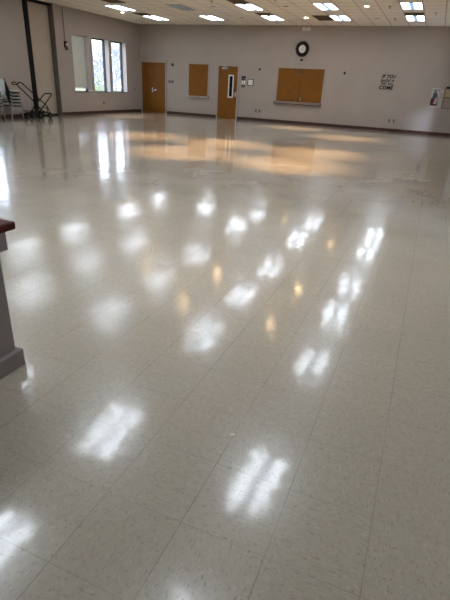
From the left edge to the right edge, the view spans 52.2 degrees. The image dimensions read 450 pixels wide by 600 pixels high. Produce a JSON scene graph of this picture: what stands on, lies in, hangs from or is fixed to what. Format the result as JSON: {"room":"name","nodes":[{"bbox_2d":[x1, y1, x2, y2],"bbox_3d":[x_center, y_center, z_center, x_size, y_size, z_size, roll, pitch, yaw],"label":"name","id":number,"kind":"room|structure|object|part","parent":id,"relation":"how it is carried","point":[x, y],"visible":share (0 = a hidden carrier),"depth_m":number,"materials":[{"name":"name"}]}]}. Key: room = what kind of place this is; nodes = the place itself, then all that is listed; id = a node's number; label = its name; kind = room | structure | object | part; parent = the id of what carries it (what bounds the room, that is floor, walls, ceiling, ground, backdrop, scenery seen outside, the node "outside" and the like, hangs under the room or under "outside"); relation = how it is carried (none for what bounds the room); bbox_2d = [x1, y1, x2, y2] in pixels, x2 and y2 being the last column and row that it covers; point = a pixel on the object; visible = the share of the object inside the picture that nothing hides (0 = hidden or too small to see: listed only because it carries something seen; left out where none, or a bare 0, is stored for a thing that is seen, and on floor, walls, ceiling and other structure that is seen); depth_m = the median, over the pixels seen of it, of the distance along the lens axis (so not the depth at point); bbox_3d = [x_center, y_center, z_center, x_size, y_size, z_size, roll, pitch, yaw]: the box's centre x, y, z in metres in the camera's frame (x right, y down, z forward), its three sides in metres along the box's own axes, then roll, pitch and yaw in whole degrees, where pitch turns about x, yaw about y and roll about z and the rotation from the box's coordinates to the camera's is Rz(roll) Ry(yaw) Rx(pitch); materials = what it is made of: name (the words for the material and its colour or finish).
{"room":"event hall","nodes":[
{"label":"event hall","id":0,"kind":"room"},
{"bbox_2d":[0,219,24,379],"bbox_3d":[-1.862,0.645,0.757,0.327,0.765,3.735,13,27,20],"label":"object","id":1,"kind":"structure","parent":0,"point":[12,357],"depth_m":2.28,"materials":[{"name":"grey paint"}]},
{"bbox_3d":[-1.855,0.384,0.623,0.243,0.102,3.710,13,27,20],"label":"neck trim","id":2,"kind":"part","parent":1,"relation":"part of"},
{"bbox_3d":[-1.884,0.955,0.884,0.250,0.095,3.700,13,27,20],"label":"trim","id":3,"kind":"part","parent":1,"relation":"part of","materials":[{"name":"grey wood"}]},
{"bbox_2d":[0,0,140,114],"bbox_3d":[-9.059,-6.207,11.110,0.300,3.680,25.230,13,27,20],"label":"wall","id":4,"kind":"structure","parent":0,"point":[14,60],"depth_m":17.56,"materials":[{"name":"beige paint"}]},
{"bbox_2d":[22,0,38,116],"bbox_3d":[-6.678,-8.285,15.827,0.044,3.678,0.180,13,27,20],"label":"trim","id":5,"kind":"structure","parent":4,"relation":"attached to","point":[24,2],"depth_m":15.71,"materials":[{"name":"black paint"}]},
{"bbox_2d":[48,3,62,115],"bbox_3d":[-6.277,-8.808,16.990,0.222,3.678,0.017,13,27,20],"label":"trim","id":6,"kind":"structure","parent":4,"relation":"attached to","point":[50,8],"depth_m":16.93,"materials":[{"name":"beige paint"}]},
{"bbox_2d":[62,8,68,49],"bbox_3d":[-5.882,-9.995,16.892,0.085,1.409,0.170,13,27,20],"label":"fire alarm","id":7,"kind":"object","parent":4,"relation":"attached to","point":[65,42],"visible":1,"depth_m":17.03,"materials":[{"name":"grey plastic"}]},
{"bbox_2d":[0,109,140,118],"bbox_3d":[-9.005,-4.559,11.806,0.015,0.115,25.215,13,27,20],"label":"baseboard","id":8,"kind":"structure","parent":4,"relation":"attached to","point":[129,110],"depth_m":18.90,"materials":[{"name":"brown plastic"}]},
{"bbox_2d":[76,36,91,91],"bbox_3d":[-5.760,-9.330,18.176,0.325,2.010,1.050,13,27,20],"label":"window","id":9,"kind":"structure","parent":4,"relation":"in","point":[87,48],"depth_m":18.59,"materials":[{"name":"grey metal"}]},
{"bbox_2d":[71,34,87,88],"bbox_3d":[-5.803,-9.395,18.167,0.041,1.880,1.026,13,27,20],"label":"window blind","id":10,"kind":"object","parent":9,"relation":"attached to","point":[78,42],"visible":0.64,"depth_m":18.24,"materials":[{"name":"white fabric"}]},
{"bbox_2d":[92,38,110,92],"bbox_3d":[-5.274,-9.792,19.219,0.325,2.010,1.090,13,27,20],"label":"window","id":11,"kind":"structure","parent":4,"relation":"in","point":[105,49],"depth_m":19.65,"materials":[{"name":"glass"}]},
{"bbox_2d":[111,41,127,92],"bbox_3d":[-4.775,-10.267,20.292,0.325,2.010,1.080,13,27,20],"label":"window","id":12,"kind":"structure","parent":4,"relation":"in","point":[122,46],"depth_m":20.70,"materials":[{"name":"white metal"}]},
{"bbox_3d":[-4.883,-10.292,20.331,0.090,2.010,1.080,13,27,20],"label":"frame","id":13,"kind":"part","parent":12,"relation":"part of","materials":[{"name":"brown metal"}]},
{"bbox_2d":[0,112,449,599],"bbox_3d":[-2.035,-2.892,9.311,16.390,0.100,25.630,13,27,20],"label":"floor","id":14,"kind":"structure","parent":0,"point":[176,285],"depth_m":2.55,"materials":[{"name":"tile"}]},
{"bbox_2d":[0,92,23,119],"bbox_3d":[-7.039,-6.352,15.029,0.522,0.828,0.608,13,27,20],"label":"chair","id":15,"kind":"object","parent":14,"relation":"on","point":[3,95],"visible":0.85,"depth_m":14.89,"materials":[{"name":"black paint"}]},
{"bbox_3d":[-7.115,-6.533,14.710,0.420,0.193,0.091,13,27,20],"label":"backrest","id":16,"kind":"part","parent":15,"relation":"part of","materials":[{"name":"grey plastic"}]},
{"bbox_3d":[-7.017,-6.422,15.046,0.440,0.092,0.442,13,27,20],"label":"seat","id":17,"kind":"part","parent":15,"relation":"part of","materials":[{"name":"grey plastic"}]},
{"bbox_2d":[0,89,23,115],"bbox_3d":[-7.033,-6.442,14.991,0.522,0.828,0.608,13,27,20],"label":"chair","id":18,"kind":"object","parent":15,"relation":"on","point":[1,90],"visible":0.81,"depth_m":14.86,"materials":[{"name":"silver metal"}]},
{"bbox_2d":[0,86,23,113],"bbox_3d":[-7.027,-6.532,14.953,0.522,0.828,0.608,13,27,20],"label":"chair","id":19,"kind":"object","parent":18,"relation":"on","point":[1,87],"visible":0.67,"depth_m":14.83,"materials":[{"name":"silver metal"}]},
{"bbox_2d":[0,82,23,109],"bbox_3d":[-7.020,-6.622,14.915,0.522,0.828,0.608,13,27,20],"label":"chair","id":20,"kind":"object","parent":19,"relation":"on","point":[4,83],"visible":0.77,"depth_m":14.79,"materials":[{"name":"silver metal"}]},
{"bbox_2d":[0,79,22,105],"bbox_3d":[-7.014,-6.712,14.877,0.522,0.828,0.608,13,27,20],"label":"chair","id":21,"kind":"object","parent":20,"relation":"on","point":[1,80],"visible":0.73,"depth_m":14.73,"materials":[{"name":"silver metal"}]},
{"bbox_3d":[-6.830,-6.474,14.841,0.062,0.428,0.550,15,27,23],"label":"frame","id":22,"kind":"part","parent":15,"relation":"part of","materials":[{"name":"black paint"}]},
{"bbox_2d":[11,82,52,118],"bbox_3d":[-6.583,-6.836,15.742,0.425,1.138,1.604,13,27,20],"label":"cart","id":23,"kind":"object","parent":14,"relation":"on","point":[31,113],"visible":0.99,"depth_m":15.93,"materials":[{"name":"black paint"}]},
{"bbox_3d":[-6.594,-6.893,15.674,0.335,0.976,1.144,13,27,20],"label":"handle frame","id":24,"kind":"part","parent":23,"relation":"part of","materials":[{"name":"black paint"}]},
{"bbox_3d":[-6.431,-6.914,16.110,0.336,0.652,0.809,13,27,20],"label":"stop frame","id":25,"kind":"part","parent":23,"relation":"part of","materials":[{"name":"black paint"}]},
{"bbox_2d":[27,0,57,115],"bbox_3d":[-6.564,-8.591,16.494,0.119,3.679,1.200,13,27,20],"label":"wall","id":26,"kind":"structure","parent":14,"relation":"on","point":[38,13],"depth_m":16.50,"materials":[{"name":"beige paint"}]},
{"bbox_2d":[38,0,449,25],"bbox_3d":[-1.849,-6.311,7.710,16.390,0.100,25.630,13,27,20],"label":"ceiling","id":27,"kind":"structure","parent":0,"point":[294,14],"depth_m":15.59,"materials":[{"name":"beige tile"}]},
{"bbox_2d":[102,0,125,2],"bbox_3d":[-3.667,-9.785,15.051,0.600,0.011,0.650,13,27,20],"label":"ceiling vent","id":28,"kind":"object","parent":27,"relation":"in","point":[109,1],"visible":1,"depth_m":15.06,"materials":[{"name":"metal"}]},
{"bbox_2d":[103,5,136,10],"bbox_3d":[-3.719,-10.417,16.394,0.596,0.011,1.206,13,27,20],"label":"recessed light","id":29,"kind":"object","parent":27,"relation":"in","point":[118,7],"visible":1,"depth_m":16.35,"materials":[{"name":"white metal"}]},
{"bbox_2d":[108,6,134,10],"bbox_3d":[-3.719,-10.418,16.394,0.552,0.006,1.162,13,27,20],"label":"diffuser","id":30,"kind":"object","parent":29,"relation":"attached to","point":[122,8],"depth_m":16.45,"materials":[{"name":"white plastic"}]},
{"bbox_2d":[133,13,153,15],"bbox_3d":[-3.142,-10.967,17.635,0.560,0.011,0.690,13,27,20],"label":"ceiling vent","id":31,"kind":"object","parent":27,"relation":"in","point":[141,14],"visible":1,"depth_m":17.66,"materials":[{"name":"metal"}]},
{"bbox_2d":[144,16,168,19],"bbox_3d":[-2.764,-11.326,18.447,0.596,0.011,1.206,13,27,20],"label":"recessed light","id":32,"kind":"object","parent":27,"relation":"in","point":[151,17],"visible":1,"depth_m":18.45,"materials":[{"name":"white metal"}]},
{"bbox_2d":[167,4,197,10],"bbox_3d":[-1.459,-9.907,15.569,0.596,0.011,1.206,13,27,20],"label":"recessed light","id":33,"kind":"object","parent":27,"relation":"in","point":[177,6],"visible":1,"depth_m":15.55,"materials":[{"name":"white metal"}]},
{"bbox_2d":[168,5,193,9],"bbox_3d":[-1.458,-9.909,15.568,0.552,0.006,1.162,13,27,20],"label":"diffuser","id":34,"kind":"object","parent":33,"relation":"attached to","point":[181,7],"depth_m":15.53,"materials":[{"name":"grey plastic"}]},
{"bbox_2d":[200,16,223,19],"bbox_3d":[-0.503,-10.816,17.622,0.596,0.011,1.206,13,27,20],"label":"recessed light","id":35,"kind":"object","parent":27,"relation":"in","point":[206,17],"visible":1,"depth_m":17.59,"materials":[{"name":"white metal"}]},
{"bbox_2d":[227,0,250,3],"bbox_3d":[0.418,-9.032,13.918,0.560,0.011,0.680,13,27,20],"label":"ceiling vent","id":36,"kind":"object","parent":27,"relation":"in","point":[231,1],"visible":1,"depth_m":13.92,"materials":[{"name":"white metal"}]},
{"bbox_2d":[235,4,263,9],"bbox_3d":[0.793,-9.399,14.746,0.596,0.011,1.206,13,27,20],"label":"recessed light","id":37,"kind":"object","parent":27,"relation":"in","point":[244,6],"visible":1,"depth_m":14.69,"materials":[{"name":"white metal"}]},
{"bbox_2d":[255,13,274,15],"bbox_3d":[1.393,-9.960,16.013,0.560,0.011,0.620,13,27,20],"label":"ceiling vent","id":38,"kind":"object","parent":27,"relation":"in","point":[260,14],"visible":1,"depth_m":16.03,"materials":[{"name":"metal"}]},
{"bbox_2d":[261,15,284,20],"bbox_3d":[1.748,-10.309,16.799,0.596,0.011,1.206,13,27,20],"label":"recessed light","id":39,"kind":"object","parent":27,"relation":"in","point":[271,18],"visible":1,"depth_m":16.84,"materials":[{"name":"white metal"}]},
{"bbox_2d":[262,16,281,19],"bbox_3d":[1.748,-10.310,16.799,0.552,0.006,1.162,13,27,20],"label":"diffuser","id":40,"kind":"object","parent":39,"relation":"attached to","point":[267,17],"depth_m":16.74,"materials":[{"name":"white plastic"}]},
{"bbox_2d":[312,15,334,20],"bbox_3d":[3.473,-9.917,16.164,0.580,0.011,1.190,13,27,20],"label":"ceiling vent","id":41,"kind":"object","parent":27,"relation":"in","point":[318,17],"visible":1,"depth_m":16.09,"materials":[{"name":"brown metal"}]},
{"bbox_2d":[312,3,339,9],"bbox_3d":[3.062,-8.887,13.917,0.596,0.011,1.206,13,27,20],"label":"recessed light","id":42,"kind":"object","parent":27,"relation":"in","point":[322,6],"visible":1,"depth_m":13.87,"materials":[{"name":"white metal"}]},
{"bbox_2d":[329,15,351,20],"bbox_3d":[4.017,-9.796,15.970,0.596,0.011,1.206,13,27,20],"label":"recessed light","id":43,"kind":"object","parent":27,"relation":"in","point":[335,17],"visible":1,"depth_m":15.90,"materials":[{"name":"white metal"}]},
{"bbox_2d":[400,2,423,9],"bbox_3d":[5.327,-8.376,13.090,0.596,0.011,1.206,13,27,20],"label":"recessed light","id":44,"kind":"object","parent":27,"relation":"in","point":[404,5],"visible":1,"depth_m":13.07,"materials":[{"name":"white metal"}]},
{"bbox_2d":[401,3,422,8],"bbox_3d":[5.327,-8.377,13.089,0.552,0.006,1.162,13,27,20],"label":"diffuser","id":45,"kind":"object","parent":44,"relation":"attached to","point":[403,5],"depth_m":13.07,"materials":[{"name":"white plastic"}]},
{"bbox_2d":[404,12,423,15],"bbox_3d":[5.926,-8.946,14.377,0.570,0.011,0.580,13,27,20],"label":"ceiling vent","id":46,"kind":"object","parent":27,"relation":"in","point":[415,13],"visible":1,"depth_m":14.37,"materials":[{"name":"metal"}]},
{"bbox_2d":[405,15,425,20],"bbox_3d":[6.282,-9.285,15.143,0.596,0.011,1.206,13,27,20],"label":"recessed light","id":47,"kind":"object","parent":27,"relation":"in","point":[408,18],"visible":1,"depth_m":15.17,"materials":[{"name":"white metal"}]},
{"bbox_2d":[139,24,449,132],"bbox_3d":[3.035,-9.339,19.209,16.390,3.680,0.200,13,27,20],"label":"wall","id":48,"kind":"structure","parent":0,"point":[418,57],"depth_m":18.64,"materials":[{"name":"white paint"}]},
{"bbox_2d":[140,60,166,113],"bbox_3d":[-3.379,-10.059,21.687,1.400,2.250,0.115,13,27,20],"label":"door","id":49,"kind":"structure","parent":48,"relation":"in","point":[153,75],"depth_m":21.68,"materials":[{"name":"brown wood"}]},
{"bbox_2d":[186,62,209,98],"bbox_3d":[-1.220,-9.911,20.748,1.100,1.470,0.115,13,27,20],"label":"hatch","id":50,"kind":"object","parent":48,"relation":"attached to","point":[198,72],"visible":1,"depth_m":20.77,"materials":[{"name":"beige paint"}]},
{"bbox_3d":[-1.250,-9.299,21.042,1.100,0.080,0.100,13,27,20],"label":"sill","id":51,"kind":"part","parent":50,"relation":"part of","materials":[{"name":"beige paint"}]},
{"bbox_2d":[189,64,207,95],"bbox_3d":[-1.207,-9.939,20.780,0.940,1.295,0.027,13,27,20],"label":"shutter","id":52,"kind":"object","parent":48,"relation":"attached to","point":[198,73],"depth_m":20.76,"materials":[{"name":"brown wood"}]},
{"bbox_2d":[216,64,239,118],"bbox_3d":[0.072,-9.226,20.381,1.025,2.190,0.232,13,27,20],"label":"door","id":53,"kind":"structure","parent":48,"relation":"in","point":[227,74],"depth_m":20.43,"materials":[{"name":"brown wood"}]},
{"bbox_3d":[0.257,-9.438,20.300,0.150,0.820,0.004,13,27,20],"label":"vision pane","id":54,"kind":"part","parent":53,"relation":"part of","materials":[{"name":"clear glass"}]},
{"bbox_3d":[0.255,-9.437,20.297,0.250,0.920,0.012,13,27,20],"label":"vision frame","id":55,"kind":"part","parent":53,"relation":"part of","materials":[{"name":"white plastic"}]},
{"bbox_2d":[247,79,253,85],"bbox_3d":[1.107,-9.440,19.930,0.260,0.260,0.020,13,27,20],"label":"framed notice","id":56,"kind":"object","parent":48,"relation":"attached to","point":[250,81],"visible":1,"depth_m":19.93,"materials":[{"name":"white paper"}]},
{"bbox_2d":[276,68,300,101],"bbox_3d":[2.676,-9.061,19.363,0.953,1.260,0.027,13,27,20],"label":"shutter","id":57,"kind":"object","parent":48,"relation":"attached to","point":[288,82],"depth_m":19.35,"materials":[{"name":"brown wood"}]},
{"bbox_2d":[273,66,326,105],"bbox_3d":[3.088,-8.935,19.172,2.100,1.455,0.120,13,27,20],"label":"hatch","id":58,"kind":"object","parent":48,"relation":"attached to","point":[301,85],"visible":1,"depth_m":19.18,"materials":[{"name":"beige paint"}]},
{"bbox_3d":[3.042,-8.338,19.459,2.070,0.087,0.120,13,27,20],"label":"sill","id":59,"kind":"part","parent":58,"relation":"part of","materials":[{"name":"grey laminate"}]},
{"bbox_2d":[295,41,308,56],"bbox_3d":[3.136,-10.177,18.624,0.584,0.589,0.072,13,27,20],"label":"wall clock","id":60,"kind":"object","parent":48,"relation":"attached to","point":[302,48],"visible":1,"depth_m":18.62,"materials":[{"name":"black paint"}]},
{"bbox_2d":[302,27,310,30],"bbox_3d":[3.244,-10.783,18.279,0.340,0.120,0.125,13,27,20],"label":"emergency light","id":61,"kind":"object","parent":48,"relation":"attached to","point":[303,28],"visible":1,"depth_m":18.25,"materials":[{"name":"white plastic"}]},
{"bbox_2d":[167,111,449,136],"bbox_3d":[3.691,-7.510,19.586,14.080,0.115,0.015,13,27,20],"label":"baseboard","id":62,"kind":"structure","parent":48,"relation":"attached to","point":[168,112],"depth_m":19.37,"materials":[{"name":"brown plastic"}]},
{"bbox_2d":[298,69,324,102],"bbox_3d":[3.570,-8.859,19.036,0.963,1.260,0.027,13,27,20],"label":"shutter","id":63,"kind":"object","parent":48,"relation":"attached to","point":[311,82],"depth_m":19.02,"materials":[{"name":"brown wood"}]},
{"bbox_2d":[379,74,395,89],"bbox_3d":[6.337,-8.499,17.921,0.570,0.535,0.006,13,27,20],"label":"wall lettering","id":64,"kind":"object","parent":48,"relation":"attached to","point":[389,88],"depth_m":17.95,"materials":[{"name":"black paint"}]},
{"bbox_2d":[429,88,440,107],"bbox_3d":[7.989,-7.701,17.502,0.300,0.690,0.012,13,27,20],"label":"poster","id":65,"kind":"object","parent":48,"relation":"attached to","point":[435,94],"visible":1,"depth_m":17.50,"materials":[{"name":"paper"}]},
{"bbox_2d":[437,90,443,107],"bbox_3d":[8.194,-7.638,17.438,0.115,0.630,0.007,13,27,20],"label":"paper notice","id":66,"kind":"object","parent":48,"relation":"attached to","point":[442,91],"visible":1,"depth_m":17.44,"materials":[{"name":"white paper"}]},
{"bbox_2d":[441,87,449,108],"bbox_3d":[8.598,-7.562,17.229,0.760,0.750,0.099,13,27,20],"label":"notice board","id":67,"kind":"object","parent":48,"relation":"attached to","point":[446,99],"visible":1,"depth_m":17.37,"materials":[{"name":"beige"}]},
{"bbox_3d":[8.619,-7.411,17.334,0.730,0.330,0.019,13,27,20],"label":"panel","id":68,"kind":"part","parent":67,"relation":"part of","materials":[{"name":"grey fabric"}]},
{"bbox_3d":[8.636,-7.718,17.190,0.730,0.270,0.019,13,27,20],"label":"panel","id":69,"kind":"part","parent":67,"relation":"part of","materials":[{"name":"beige"}]},
{"label":"outside","id":70,"kind":"structure","parent":0,"visible":0},
{"bbox_2d":[75,87,120,90],"bbox_3d":[-26.852,-18.236,40.071,56.190,0.150,120.000,13,27,20],"label":"ground","id":71,"kind":"structure","parent":70,"point":[118,89],"depth_m":75.26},
{"bbox_2d":[85,75,103,90],"bbox_3d":[-7.345,-12.006,26.652,1.758,1.930,1.774,13,27,20],"label":"shrub","id":72,"kind":"object","parent":71,"relation":"on","point":[101,86],"visible":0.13,"depth_m":26.45,"materials":[{"name":"green plant"}]},
{"bbox_2d":[92,42,120,90],"bbox_3d":[-7.948,-14.214,28.664,3.034,4.129,4.086,13,27,20],"label":"bare tree","id":73,"kind":"object","parent":71,"relation":"on","point":[95,51],"visible":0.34,"depth_m":28.78,"materials":[{"name":"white plant"}]},
{"bbox_2d":[93,50,119,89],"bbox_3d":[-8.984,-16.279,33.082,5.149,4.017,3.103,14,27,22],"label":"bare tree","id":74,"kind":"object","parent":71,"relation":"on","point":[100,69],"visible":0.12,"depth_m":32.77,"materials":[{"name":"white plant"}]},
{"bbox_2d":[93,43,120,90],"bbox_3d":[-9.585,-21.273,42.250,4.758,5.216,6.685,-2,26,-11],"label":"bare tree","id":75,"kind":"object","parent":71,"relation":"on","point":[111,43],"visible":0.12,"depth_m":41.41,"materials":[{"name":"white plant"}]},
{"bbox_2d":[95,42,120,87],"bbox_3d":[-8.576,-18.583,37.047,4.506,4.849,4.086,18,29,28],"label":"bare tree","id":76,"kind":"object","parent":71,"relation":"on","point":[116,54],"visible":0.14,"depth_m":36.51,"materials":[{"name":"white plant"}]}
]}

